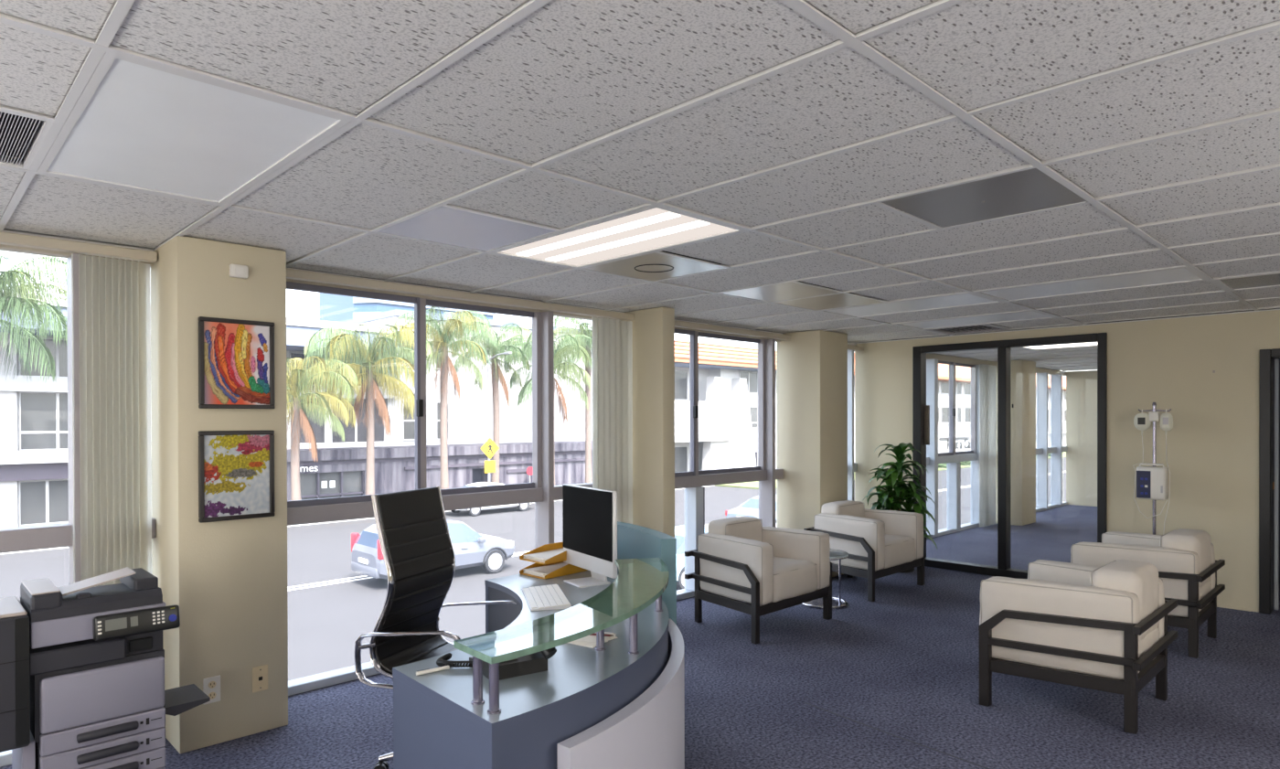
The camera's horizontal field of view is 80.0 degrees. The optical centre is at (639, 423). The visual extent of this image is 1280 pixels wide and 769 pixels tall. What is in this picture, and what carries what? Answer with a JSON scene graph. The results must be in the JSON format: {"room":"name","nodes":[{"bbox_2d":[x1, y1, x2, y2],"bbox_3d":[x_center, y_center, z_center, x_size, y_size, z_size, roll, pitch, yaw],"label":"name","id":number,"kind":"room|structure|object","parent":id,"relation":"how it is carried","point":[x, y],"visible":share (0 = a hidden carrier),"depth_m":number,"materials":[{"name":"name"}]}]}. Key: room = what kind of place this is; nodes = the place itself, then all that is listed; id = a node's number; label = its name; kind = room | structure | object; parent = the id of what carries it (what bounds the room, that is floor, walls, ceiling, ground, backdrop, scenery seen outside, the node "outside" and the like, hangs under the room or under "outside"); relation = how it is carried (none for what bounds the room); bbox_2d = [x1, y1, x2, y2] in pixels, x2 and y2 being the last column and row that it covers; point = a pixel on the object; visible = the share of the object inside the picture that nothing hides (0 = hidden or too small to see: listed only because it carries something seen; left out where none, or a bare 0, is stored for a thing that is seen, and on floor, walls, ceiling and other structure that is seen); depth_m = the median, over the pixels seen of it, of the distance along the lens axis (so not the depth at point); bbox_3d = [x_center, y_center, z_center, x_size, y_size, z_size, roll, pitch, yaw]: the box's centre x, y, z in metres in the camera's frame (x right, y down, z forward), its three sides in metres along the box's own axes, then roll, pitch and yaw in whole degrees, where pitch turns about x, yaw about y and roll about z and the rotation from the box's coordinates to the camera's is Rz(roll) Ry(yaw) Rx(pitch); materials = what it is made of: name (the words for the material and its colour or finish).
{"room":"office reception area","nodes":[
{"label":"office reception area","id":0,"kind":"room"},
{"bbox_2d":[150,235,287,753],"bbox_3d":[-2.148,0.329,3.894,0.489,2.413,0.510,0,0,-44],"label":"pillar","id":1,"kind":"structure","parent":0,"point":[227,580],"depth_m":3.69,"materials":[{"name":"beige paint"}]},
{"bbox_2d":[202,674,220,704],"bbox_3d":[-2.041,1.268,3.638,0.074,0.124,0.010,0,0,-44],"label":"power outlet","id":2,"kind":"object","parent":1,"relation":"attached to","point":[211,686],"visible":0.96,"depth_m":3.64,"materials":[{"name":"white plastic"}]},
{"bbox_2d":[198,316,274,408],"bbox_3d":[-1.955,-0.290,3.705,0.335,0.432,0.028,0,0,-44],"label":"painting","id":3,"kind":"object","parent":1,"relation":"attached to","point":[236,357],"visible":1,"depth_m":3.70,"materials":[{"name":"paint"}]},
{"bbox_2d":[198,430,274,522],"bbox_3d":[-1.956,0.248,3.706,0.334,0.430,0.028,0,0,-44],"label":"painting","id":4,"kind":"object","parent":1,"relation":"attached to","point":[236,468],"visible":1,"depth_m":3.70,"materials":[{"name":"paint"}]},
{"bbox_2d":[252,664,267,693],"bbox_3d":[-1.886,1.265,3.790,0.074,0.124,0.010,0,0,-44],"label":"data jack","id":5,"kind":"object","parent":1,"relation":"attached to","point":[260,674],"visible":1,"depth_m":3.79,"materials":[{"name":"beige plastic"}]},
{"bbox_2d":[3,228,1057,681],"bbox_3d":[0.874,1.335,7.409,18.800,6.250,0.200,0,0,-44],"label":"wall","id":6,"kind":"structure","parent":0,"point":[4,229],"depth_m":4.78,"materials":[{"name":"white paint"}]},
{"bbox_2d":[0,244,155,767],"bbox_3d":[-4.075,0.342,2.267,4.543,2.413,0.180,0,0,-44],"label":"window","id":7,"kind":"structure","parent":6,"relation":"in","point":[20,538],"depth_m":3.56,"materials":[{"name":"glass"}]},
{"bbox_2d":[0,231,157,586],"bbox_3d":[-4.016,0.346,2.200,4.535,2.365,0.063,0,0,-44],"label":"vertical blind","id":8,"kind":"object","parent":7,"relation":"attached to","point":[115,428],"visible":0.67,"depth_m":3.65,"materials":[{"name":"fabric"}]},
{"bbox_2d":[286,278,622,695],"bbox_3d":[-1.118,0.320,5.162,2.758,2.413,0.180,0,0,-44],"label":"window","id":9,"kind":"structure","parent":6,"relation":"in","point":[542,491],"depth_m":5.12,"materials":[{"name":"metal"}]},
{"bbox_2d":[286,268,634,523],"bbox_3d":[-1.038,0.319,5.090,2.756,2.355,0.055,0,0,-44],"label":"vertical blind","id":10,"kind":"object","parent":9,"relation":"attached to","point":[612,338],"visible":0.64,"depth_m":5.85,"materials":[{"name":"fabric"}]},
{"bbox_2d":[674,320,790,600],"bbox_3d":[0.704,0.306,6.928,2.045,2.413,0.205,0,0,-44],"label":"window","id":11,"kind":"structure","parent":6,"relation":"in","point":[694,482],"depth_m":7.01,"materials":[{"name":"metal"}]},
{"bbox_2d":[847,344,863,501],"bbox_3d":[2.126,0.296,8.320,0.925,2.413,0.205,0,0,-44],"label":"window","id":12,"kind":"structure","parent":6,"relation":"in","point":[852,466],"depth_m":8.44,"materials":[{"name":"paint"}]},
{"bbox_2d":[926,352,990,539],"bbox_3d":[3.884,0.283,10.058,3.780,2.413,0.180,0,0,-44],"label":"window","id":13,"kind":"structure","parent":6,"relation":"in","point":[952,459],"depth_m":10.43,"materials":[{"name":"paint"}]},
{"bbox_2d":[979,363,995,527],"bbox_3d":[5.017,0.307,10.988,0.547,2.310,0.059,0,0,-44],"label":"curtain","id":14,"kind":"object","parent":13,"relation":"hanging from","point":[986,372],"visible":1,"depth_m":10.92,"materials":[{"name":"fabric"}]},
{"bbox_2d":[1035,367,1067,511],"bbox_3d":[6.692,0.262,12.808,2.920,2.413,0.180,0,0,-44],"label":"window","id":15,"kind":"structure","parent":6,"relation":"in","point":[1056,449],"depth_m":13.29,"materials":[{"name":"paint"}]},
{"bbox_2d":[0,0,1279,371],"bbox_3d":[3.786,-0.984,4.488,19.100,0.222,8.120,0,0,-44],"label":"ceiling","id":16,"kind":"structure","parent":0,"point":[790,124],"depth_m":2.35,"materials":[{"name":"white tile"}]},
{"bbox_2d":[0,104,53,169],"bbox_3d":[-2.099,-0.888,2.195,0.586,0.042,0.586,0,0,-44],"label":"ceiling vent","id":17,"kind":"object","parent":16,"relation":"in","point":[21,136],"visible":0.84,"depth_m":2.36,"materials":[{"name":"white metal"}]},
{"bbox_2d":[36,52,351,204],"bbox_3d":[-1.450,-0.917,2.404,0.584,0.099,1.194,0,0,-44],"label":"ceiling light","id":18,"kind":"object","parent":16,"relation":"attached to","point":[134,124],"visible":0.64,"depth_m":2.30,"materials":[{"name":"white plastic"}]},
{"bbox_2d":[376,203,556,251],"bbox_3d":[-0.792,-0.903,3.475,0.586,0.051,0.586,0,0,-44],"label":"ceiling light","id":19,"kind":"object","parent":16,"relation":"attached to","point":[443,225],"visible":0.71,"depth_m":3.45,"materials":[{"name":"white plastic"}]},
{"bbox_2d":[490,205,745,267],"bbox_3d":[-0.143,-0.927,3.684,0.584,0.099,1.194,0,0,-44],"label":"ceiling light","id":20,"kind":"object","parent":16,"relation":"attached to","point":[655,228],"visible":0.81,"depth_m":3.62,"materials":[{"name":"white plastic"}]},
{"bbox_2d":[583,251,725,280],"bbox_3d":[0.080,-0.889,4.329,0.580,0.016,0.580,0,0,-44],"label":"ceiling panel","id":21,"kind":"object","parent":16,"relation":"attached to","point":[655,266],"visible":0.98,"depth_m":4.31,"materials":[{"name":"metal"}]},
{"bbox_2d":[722,281,838,301],"bbox_3d":[0.952,-0.897,5.182,0.580,0.013,0.580,0,0,-44],"label":"ceiling panel","id":22,"kind":"object","parent":16,"relation":"attached to","point":[787,291],"visible":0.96,"depth_m":5.16,"materials":[{"name":"metal"}]},
{"bbox_2d":[776,292,884,309],"bbox_3d":[1.388,-0.900,5.609,0.580,0.013,0.580,0,0,-44],"label":"ceiling panel","id":23,"kind":"object","parent":16,"relation":"attached to","point":[840,300],"visible":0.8,"depth_m":5.60,"materials":[{"name":"metal"}]},
{"bbox_2d":[819,292,1002,318],"bbox_3d":[2.037,-0.943,5.817,0.584,0.099,1.194,0,0,-44],"label":"ceiling light","id":24,"kind":"object","parent":16,"relation":"attached to","point":[963,299],"visible":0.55,"depth_m":5.81,"materials":[{"name":"white plastic"}]},
{"bbox_2d":[925,323,1010,334],"bbox_3d":[3.131,-0.921,7.316,0.586,0.034,0.586,0,0,-44],"label":"ceiling vent","id":25,"kind":"object","parent":16,"relation":"in","point":[978,327],"visible":0.75,"depth_m":7.38,"materials":[{"name":"metal"}]},
{"bbox_2d":[895,310,1055,330],"bbox_3d":[2.909,-0.950,6.671,0.584,0.099,1.194,0,0,-44],"label":"ceiling light","id":26,"kind":"object","parent":16,"relation":"attached to","point":[1028,314],"visible":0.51,"depth_m":6.67,"materials":[{"name":"white plastic"}]},
{"bbox_2d":[881,168,1086,227],"bbox_3d":[1.360,-0.885,3.021,0.580,0.018,0.580,0,0,-44],"label":"ceiling panel","id":27,"kind":"object","parent":16,"relation":"attached to","point":[1032,189],"visible":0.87,"depth_m":3.00,"materials":[{"name":"metal"}]},
{"bbox_2d":[976,266,1206,301],"bbox_3d":[2.890,-0.941,4.946,0.584,0.099,1.194,0,0,-44],"label":"ceiling light","id":28,"kind":"object","parent":16,"relation":"attached to","point":[1184,274],"visible":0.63,"depth_m":4.92,"materials":[{"name":"white plastic"}]},
{"bbox_2d":[1214,272,1279,290],"bbox_3d":[4.180,-0.941,4.501,0.584,0.099,1.194,0,0,-44],"label":"ceiling light","id":29,"kind":"object","parent":16,"relation":"attached to","point":[1272,280],"visible":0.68,"depth_m":4.83,"materials":[{"name":"white plastic"}]},
{"bbox_2d":[0,504,1279,768],"bbox_3d":[3.792,1.577,4.501,19.100,0.121,8.120,0,0,-44],"label":"floor","id":30,"kind":"structure","parent":0,"point":[890,681],"depth_m":4.18,"materials":[{"name":"carpet"}]},
{"bbox_2d":[0,566,210,768],"bbox_3d":[-2.106,1.046,2.728,0.955,0.990,0.399,0,0,-44],"label":"photocopier","id":31,"kind":"object","parent":30,"relation":"on","point":[82,662],"visible":1,"depth_m":2.69,"materials":[{"name":"grey plastic"}]},
{"bbox_2d":[57,566,135,596],"bbox_3d":[-2.000,0.578,2.801,0.225,0.055,0.140,0,0,-44],"label":"tray","id":32,"kind":"object","parent":31,"relation":"on","point":[68,590],"depth_m":2.81,"materials":[{"name":"grey plastic"}]},
{"bbox_2d":[164,683,210,715],"bbox_3d":[-1.804,1.085,2.995,0.150,0.039,0.220,0,0,-44],"label":"tray","id":33,"kind":"object","parent":31,"relation":"on","point":[177,700],"depth_m":2.95,"materials":[{"name":"grey plastic"}]},
{"bbox_2d":[354,486,516,768],"bbox_3d":[-0.808,0.916,3.329,0.688,1.236,0.668,0,0,16],"label":"office chair","id":34,"kind":"object","parent":30,"relation":"on","point":[415,541],"visible":0.59,"depth_m":3.37,"materials":[{"name":"black leather"}]},
{"bbox_2d":[392,521,684,768],"bbox_3d":[-0.303,1.034,3.193,0.970,1.000,2.358,0,0,1],"label":"reception desk","id":35,"kind":"object","parent":30,"relation":"on","point":[619,702],"visible":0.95,"depth_m":2.39,"materials":[{"name":"grey metal"}]},
{"bbox_2d":[436,647,556,680],"bbox_3d":[-0.472,0.737,2.466,0.313,0.103,0.315,0,0,-32],"label":"desk telephone","id":36,"kind":"object","parent":35,"relation":"on","point":[537,662],"visible":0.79,"depth_m":2.41,"materials":[{"name":"black plastic"}]},
{"bbox_2d":[392,570,669,734],"bbox_3d":[-0.336,0.799,3.139,0.909,0.028,2.251,0,0,1],"label":"countertop","id":37,"kind":"structure","parent":35,"relation":"on","point":[575,673],"depth_m":2.43,"materials":[{"name":"grey laminate"}]},
{"bbox_2d":[522,584,571,610],"bbox_3d":[-0.425,0.774,3.421,0.170,0.020,0.411,0,0,-14],"label":"keyboard","id":38,"kind":"object","parent":35,"relation":"on","point":[550,596],"visible":1,"depth_m":3.37,"materials":[{"name":"white plastic"}]},
{"bbox_2d":[519,542,587,579],"bbox_3d":[-0.436,0.714,4.025,0.208,0.132,0.340,0,0,43],"label":"tray","id":39,"kind":"object","parent":35,"relation":"on","point":[569,569],"visible":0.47,"depth_m":3.95,"materials":[{"name":"orange plastic"}]},
{"bbox_2d":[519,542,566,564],"bbox_3d":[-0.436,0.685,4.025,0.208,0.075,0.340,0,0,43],"label":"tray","id":40,"kind":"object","parent":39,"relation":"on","point":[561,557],"depth_m":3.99,"materials":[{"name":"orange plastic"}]},
{"bbox_2d":[522,561,568,577],"bbox_3d":[-0.442,0.765,4.020,0.196,0.019,0.307,0,0,43],"label":"paper stack","id":41,"kind":"object","parent":39,"relation":"in","point":[541,570],"visible":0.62,"depth_m":3.97,"materials":[{"name":"white paper"}]},
{"bbox_2d":[453,557,669,664],"bbox_3d":[-0.140,0.621,2.734,0.380,0.019,1.526,0,0,18],"label":"glass shelf","id":42,"kind":"object","parent":35,"relation":"attached to","point":[639,582],"depth_m":2.46,"materials":[{"name":"glass"}]},
{"bbox_2d":[562,483,617,587],"bbox_3d":[-0.263,0.547,3.757,0.175,0.468,0.510,0,0,-33],"label":"computer monitor","id":43,"kind":"object","parent":35,"relation":"on","point":[589,514],"visible":0.91,"depth_m":3.72,"materials":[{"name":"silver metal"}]},
{"bbox_2d":[568,631,617,648],"bbox_3d":[-0.211,0.780,2.795,0.224,0.011,0.171,0,0,28],"label":"notepad","id":44,"kind":"object","parent":35,"relation":"on","point":[589,641],"visible":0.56,"depth_m":2.73,"materials":[{"name":"white paper"}]},
{"bbox_2d":[684,515,831,644],"bbox_3d":[0.901,1.129,5.849,0.980,0.778,0.766,0,0,-44],"label":"armchair","id":45,"kind":"object","parent":30,"relation":"on","point":[770,570],"visible":1,"depth_m":5.66,"materials":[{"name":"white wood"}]},
{"bbox_2d":[707,515,762,541],"bbox_3d":[0.743,0.936,6.009,0.489,0.393,0.244,0,0,-44],"label":"cushion","id":46,"kind":"object","parent":45,"relation":"on","point":[749,528],"depth_m":5.91,"materials":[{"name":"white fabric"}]},
{"bbox_2d":[698,533,773,605],"bbox_3d":[0.687,1.055,5.615,0.167,0.453,0.744,0,0,-36],"label":"cushion","id":47,"kind":"object","parent":45,"relation":"on","point":[722,557],"depth_m":5.50,"materials":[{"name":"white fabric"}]},
{"bbox_2d":[771,556,817,602],"bbox_3d":[0.979,1.162,5.769,0.579,0.264,0.539,0,0,-44],"label":"seat cushion","id":48,"kind":"object","parent":45,"relation":"on","point":[794,579],"depth_m":5.60,"materials":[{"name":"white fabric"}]},
{"bbox_2d":[762,526,830,588],"bbox_3d":[1.142,1.054,6.059,0.742,0.454,0.167,0,0,38],"label":"cushion","id":49,"kind":"object","parent":45,"relation":"on","point":[813,548],"depth_m":5.87,"materials":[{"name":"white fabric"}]},
{"bbox_2d":[800,548,848,608],"bbox_3d":[1.542,1.298,6.440,0.420,0.432,0.420,0,0,-44],"label":"side table","id":50,"kind":"object","parent":30,"relation":"on","point":[837,602],"visible":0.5,"depth_m":6.33,"materials":[{"name":"silver metal"}]},
{"bbox_2d":[803,500,924,601],"bbox_3d":[2.074,1.120,7.061,0.980,0.778,0.765,0,0,-44],"label":"armchair","id":51,"kind":"object","parent":30,"relation":"on","point":[878,543],"visible":0.88,"depth_m":6.81,"materials":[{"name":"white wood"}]},
{"bbox_2d":[821,500,864,517],"bbox_3d":[1.915,0.927,7.220,0.489,0.393,0.244,0,0,-44],"label":"cushion","id":52,"kind":"object","parent":51,"relation":"on","point":[849,507],"depth_m":7.11,"materials":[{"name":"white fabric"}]},
{"bbox_2d":[813,512,885,570],"bbox_3d":[1.860,1.045,6.826,0.165,0.453,0.744,0,0,-36],"label":"cushion","id":53,"kind":"object","parent":51,"relation":"on","point":[847,533],"depth_m":6.68,"materials":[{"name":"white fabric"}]},
{"bbox_2d":[864,508,923,559],"bbox_3d":[2.312,1.044,7.268,0.742,0.454,0.166,0,0,37],"label":"cushion","id":54,"kind":"object","parent":51,"relation":"on","point":[910,525],"depth_m":7.07,"materials":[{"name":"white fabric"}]},
{"bbox_2d":[883,533,914,568],"bbox_3d":[2.152,1.151,6.981,0.580,0.266,0.541,0,0,-44],"label":"seat cushion","id":55,"kind":"object","parent":51,"relation":"on","point":[899,548],"depth_m":6.80,"materials":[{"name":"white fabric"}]},
{"bbox_2d":[864,442,937,572],"bbox_3d":[2.660,0.849,7.888,0.725,1.310,0.631,0,0,-13],"label":"potted plant","id":56,"kind":"object","parent":30,"relation":"on","point":[888,498],"visible":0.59,"depth_m":7.80,"materials":[{"name":"green plant"}]},
{"bbox_2d":[978,559,1178,734],"bbox_3d":[2.432,1.134,4.229,0.980,0.778,0.766,0,0,-44],"label":"armchair","id":57,"kind":"object","parent":30,"relation":"on","point":[1104,628],"visible":1,"depth_m":3.96,"materials":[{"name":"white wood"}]},
{"bbox_2d":[979,576,1140,679],"bbox_3d":[2.191,1.062,4.017,0.742,0.454,0.167,0,0,38],"label":"cushion","id":58,"kind":"object","parent":57,"relation":"on","point":[1053,629],"depth_m":3.93,"materials":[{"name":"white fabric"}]},
{"bbox_2d":[1027,559,1164,639],"bbox_3d":[2.653,1.056,4.469,0.230,0.452,0.731,0,0,-44],"label":"cushion","id":59,"kind":"object","parent":57,"relation":"on","point":[1050,570],"depth_m":4.51,"materials":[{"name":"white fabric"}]},
{"bbox_2d":[1092,559,1158,639],"bbox_3d":[2.590,0.940,4.066,0.485,0.389,0.244,0,0,-44],"label":"cushion","id":60,"kind":"object","parent":57,"relation":"on","point":[1138,579],"depth_m":3.94,"materials":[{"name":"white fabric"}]},
{"bbox_2d":[1139,627,1159,660],"bbox_3d":[2.618,1.179,4.039,0.480,0.214,0.159,0,0,-44],"label":"seat cushion","id":61,"kind":"object","parent":57,"relation":"on","point":[1149,639],"depth_m":3.95,"materials":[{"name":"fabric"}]},
{"bbox_2d":[1070,528,1225,658],"bbox_3d":[3.605,1.125,5.418,0.980,0.778,0.765,0,0,-44],"label":"armchair","id":62,"kind":"object","parent":30,"relation":"on","point":[1184,559],"visible":0.7,"depth_m":5.10,"materials":[{"name":"white leather"}]},
{"bbox_2d":[1070,541,1200,617],"bbox_3d":[3.366,1.052,5.210,0.742,0.454,0.166,0,0,37],"label":"cushion","id":63,"kind":"object","parent":62,"relation":"on","point":[1178,565],"depth_m":5.04,"materials":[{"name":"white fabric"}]},
{"bbox_2d":[1102,531,1215,590],"bbox_3d":[3.818,1.047,5.652,0.165,0.453,0.744,0,0,-36],"label":"cushion","id":64,"kind":"object","parent":62,"relation":"on","point":[1110,537],"depth_m":5.69,"materials":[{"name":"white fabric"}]},
{"bbox_2d":[1159,528,1211,587],"bbox_3d":[3.762,0.931,5.256,0.485,0.389,0.244,0,0,-44],"label":"cushion","id":65,"kind":"object","parent":62,"relation":"on","point":[1197,541],"depth_m":5.12,"materials":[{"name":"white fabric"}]},
{"bbox_2d":[1198,580,1211,611],"bbox_3d":[3.790,1.170,5.229,0.480,0.214,0.159,0,0,-44],"label":"seat cushion","id":66,"kind":"object","parent":62,"relation":"on","point":[1205,591],"depth_m":5.16,"materials":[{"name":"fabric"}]},
{"bbox_2d":[1138,402,1171,534],"bbox_3d":[4.293,0.662,6.383,0.449,1.690,0.447,0,0,-44],"label":"stand","id":67,"kind":"object","parent":30,"relation":"on","point":[1154,414],"visible":0.29,"depth_m":6.36,"materials":[{"name":"metal"}]},
{"bbox_2d":[1133,409,1167,518],"bbox_3d":[4.253,0.332,6.353,0.102,0.906,0.252,0,0,-44],"label":"bag","id":68,"kind":"object","parent":67,"relation":"hanging from","point":[1141,421],"visible":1,"depth_m":6.40,"materials":[{"name":"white plastic"}]},
{"bbox_2d":[1136,462,1168,500],"bbox_3d":[4.239,0.474,6.313,0.115,0.298,0.210,0,0,-44],"label":"pump","id":69,"kind":"object","parent":67,"relation":"attached to","point":[1152,482],"visible":1,"depth_m":6.27,"materials":[{"name":"white plastic"}]},
{"bbox_2d":[1160,409,1173,534],"bbox_3d":[4.343,0.591,6.289,0.077,1.424,0.094,0,0,-7],"label":"bag","id":70,"kind":"object","parent":67,"relation":"hanging from","point":[1166,419],"visible":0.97,"depth_m":6.28,"materials":[{"name":"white plastic"}]},
{"bbox_2d":[622,307,674,537],"bbox_3d":[0.045,0.312,6.042,0.135,2.413,0.510,0,0,-44],"label":"pillar","id":71,"kind":"structure","parent":0,"point":[653,328],"depth_m":5.89,"materials":[{"name":"beige paint"}]},
{"bbox_2d":[776,330,847,576],"bbox_3d":[1.735,0.300,7.696,0.505,2.413,0.510,0,0,-44],"label":"pillar","id":72,"kind":"structure","parent":0,"point":[812,366],"depth_m":7.51,"materials":[{"name":"beige paint"}]},
{"bbox_2d":[990,359,1035,525],"bbox_3d":[5.571,0.272,11.451,0.580,2.413,0.510,0,0,-44],"label":"pillar","id":73,"kind":"structure","parent":0,"point":[1023,372],"depth_m":11.16,"materials":[{"name":"beige paint"}]},
{"bbox_2d":[854,309,1279,612],"bbox_3d":[5.238,0.301,5.885,0.124,2.413,7.880,0,0,-44],"label":"wall","id":74,"kind":"structure","parent":0,"point":[1205,369],"depth_m":6.49,"materials":[{"name":"beige paint"}]},
{"bbox_2d":[912,332,1107,578],"bbox_3d":[3.590,0.341,7.535,0.130,2.325,1.815,0,0,-44],"label":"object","id":75,"kind":"structure","parent":74,"relation":"in","point":[921,411],"depth_m":7.49,"materials":[{"name":"black metal"}]},
{"bbox_2d":[1258,348,1279,614],"bbox_3d":[5.371,0.458,5.774,0.210,2.100,1.045,0,0,-44],"label":"door","id":76,"kind":"structure","parent":74,"relation":"in","point":[1266,484],"depth_m":6.06,"materials":[{"name":"black metal"}]},
{"bbox_2d":[1066,370,1097,506],"bbox_3d":[8.876,0.258,12.664,0.240,2.413,3.280,0,0,-44],"label":"wall","id":77,"kind":"structure","parent":0,"point":[1081,386],"depth_m":13.66,"materials":[{"name":"beige paint"}]},
{"label":"outside","id":78,"kind":"structure","parent":0,"visible":0},
{"bbox_3d":[21.160,4.275,49.892,220.000,0.440,32.120,0,0,-44],"label":"sidewalk","id":79,"kind":"object","parent":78,"visible":0},
{"bbox_2d":[0,255,67,389],"bbox_3d":[-21.944,-0.773,26.204,5.315,10.200,5.346,0,0,-21],"label":"palm tree","id":80,"kind":"object","parent":79,"relation":"on","point":[9,284],"visible":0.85,"depth_m":25.90,"materials":[{"name":"green plant"}]},
{"bbox_2d":[286,356,357,500],"bbox_3d":[-14.950,0.591,33.420,5.033,7.369,5.332,0,0,-44],"label":"palm tree","id":81,"kind":"object","parent":79,"relation":"on","point":[302,384],"visible":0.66,"depth_m":33.15,"materials":[{"name":"green plant"}]},
{"bbox_2d":[302,324,433,494],"bbox_3d":[-12.585,-0.249,35.806,5.859,8.999,5.744,0,0,-44],"label":"palm tree","id":82,"kind":"object","parent":79,"relation":"on","point":[380,350],"visible":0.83,"depth_m":35.38,"materials":[{"name":"green plant"}]},
{"bbox_2d":[393,306,498,489],"bbox_3d":[-9.691,-0.810,38.401,4.984,10.089,5.053,0,0,-44],"label":"palm tree","id":83,"kind":"object","parent":79,"relation":"on","point":[440,336],"visible":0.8,"depth_m":38.18,"materials":[{"name":"green plant"}]},
{"bbox_2d":[448,322,532,483],"bbox_3d":[-8.191,-0.725,42.366,4.894,9.882,4.659,0,0,16],"label":"palm tree","id":84,"kind":"object","parent":79,"relation":"on","point":[496,373],"visible":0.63,"depth_m":42.31,"materials":[{"name":"green plant"}]},
{"bbox_2d":[480,352,511,482],"bbox_3d":[-7.273,0.256,39.395,1.120,7.840,2.075,0,0,-44],"label":"crossing sign","id":85,"kind":"object","parent":79,"relation":"on","point":[489,448],"visible":0.94,"depth_m":40.02,"materials":[{"name":"yellow metal"}]},
{"bbox_2d":[501,331,592,485],"bbox_3d":[-5.194,-0.487,43.494,5.492,9.356,5.318,0,0,-28],"label":"palm tree","id":86,"kind":"object","parent":79,"relation":"on","point":[562,349],"visible":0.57,"depth_m":43.25,"materials":[{"name":"green plant"}]},
{"bbox_2d":[553,316,592,482],"bbox_3d":[-3.029,-1.248,45.382,4.980,10.853,5.198,0,0,-25],"label":"palm tree","id":87,"kind":"object","parent":79,"relation":"on","point":[586,331],"visible":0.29,"depth_m":45.10,"materials":[{"name":"green plant"}]},
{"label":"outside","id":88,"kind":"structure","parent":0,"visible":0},
{"bbox_3d":[-3.401,4.225,74.981,220.000,0.400,38.100,0,0,-44],"label":"driveway","id":89,"kind":"object","parent":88,"visible":0},
{"bbox_2d":[0,294,404,528],"bbox_3d":[-37.306,-0.263,29.600,52.100,9.400,19.500,0,0,-44],"label":"building","id":90,"kind":"structure","parent":89,"relation":"on","point":[34,467],"depth_m":31.81,"materials":[{"name":"white paint"}]},
{"bbox_2d":[287,440,592,501],"bbox_3d":[-9.602,2.748,44.066,26.100,3.100,3.000,0,0,-44],"label":"parking garage","id":91,"kind":"structure","parent":89,"relation":"on","point":[336,472],"depth_m":39.91,"materials":[{"name":"concrete"}]},
{"bbox_2d":[341,309,592,446],"bbox_3d":[-13.340,-1.095,54.145,16.700,10.700,16.350,0,0,-44],"label":"building","id":92,"kind":"structure","parent":89,"relation":"on","point":[466,415],"depth_m":46.37,"materials":[{"name":"white paint"}]},
{"bbox_2d":[674,340,776,472],"bbox_3d":[5.527,-1.302,71.251,33.600,10.850,17.900,0,0,-44],"label":"apartment building","id":93,"kind":"structure","parent":89,"relation":"on","point":[728,375],"depth_m":61.35,"materials":[{"name":"white paint"}]},
{"bbox_2d":[938,362,1066,453],"bbox_3d":[46.095,-2.009,112.575,76.600,11.650,19.600,0,0,-44],"label":"apartment building","id":94,"kind":"structure","parent":89,"relation":"on","point":[963,374],"depth_m":94.29,"materials":[{"name":"white paint"}]},
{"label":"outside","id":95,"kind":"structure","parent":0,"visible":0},
{"bbox_3d":[-137.402,3.992,211.858,700.000,0.500,345.000,0,0,-44],"label":"land","id":96,"kind":"object","parent":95,"visible":0},
{"bbox_2d":[319,292,495,321],"bbox_3d":[-53.724,-28.740,174.454,31.800,64.950,25.400,0,0,-44],"label":"office tower","id":97,"kind":"structure","parent":96,"relation":"on","point":[332,307],"depth_m":161.29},
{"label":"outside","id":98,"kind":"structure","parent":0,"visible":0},
{"bbox_2d":[0,457,1066,680],"bbox_3d":[21.294,4.346,49.757,220.000,0.300,26.300,0,0,-44],"label":"road","id":99,"kind":"structure","parent":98,"point":[325,623],"depth_m":22.27,"materials":[{"name":"grey asphalt"}]},
{"bbox_2d":[351,518,515,579],"bbox_3d":[-5.852,3.560,22.130,4.540,1.666,2.160,0,0,-44],"label":"car","id":100,"kind":"object","parent":99,"relation":"on","point":[472,549],"visible":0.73,"depth_m":21.68,"materials":[{"name":"silver metal"}]},
{"bbox_2d":[450,481,531,515],"bbox_3d":[-7.365,3.595,37.441,4.680,1.447,2.160,0,0,-44],"label":"car","id":101,"kind":"object","parent":99,"relation":"on","point":[524,506],"visible":0.27,"depth_m":36.87,"materials":[{"name":"white paint"}]},
{"bbox_2d":[674,524,707,589],"bbox_3d":[1.590,3.655,21.719,4.680,1.447,2.160,0,0,-44],"label":"car","id":102,"kind":"object","parent":99,"relation":"on","point":[679,530],"visible":0.07,"depth_m":20.07,"materials":[{"name":"blue paint"}]},
{"bbox_2d":[725,494,777,527],"bbox_3d":[5.577,3.598,30.940,4.680,1.447,2.160,0,0,-44],"label":"car","id":103,"kind":"object","parent":99,"relation":"on","point":[750,507],"visible":0.12,"depth_m":29.74,"materials":[{"name":"grey paint"}]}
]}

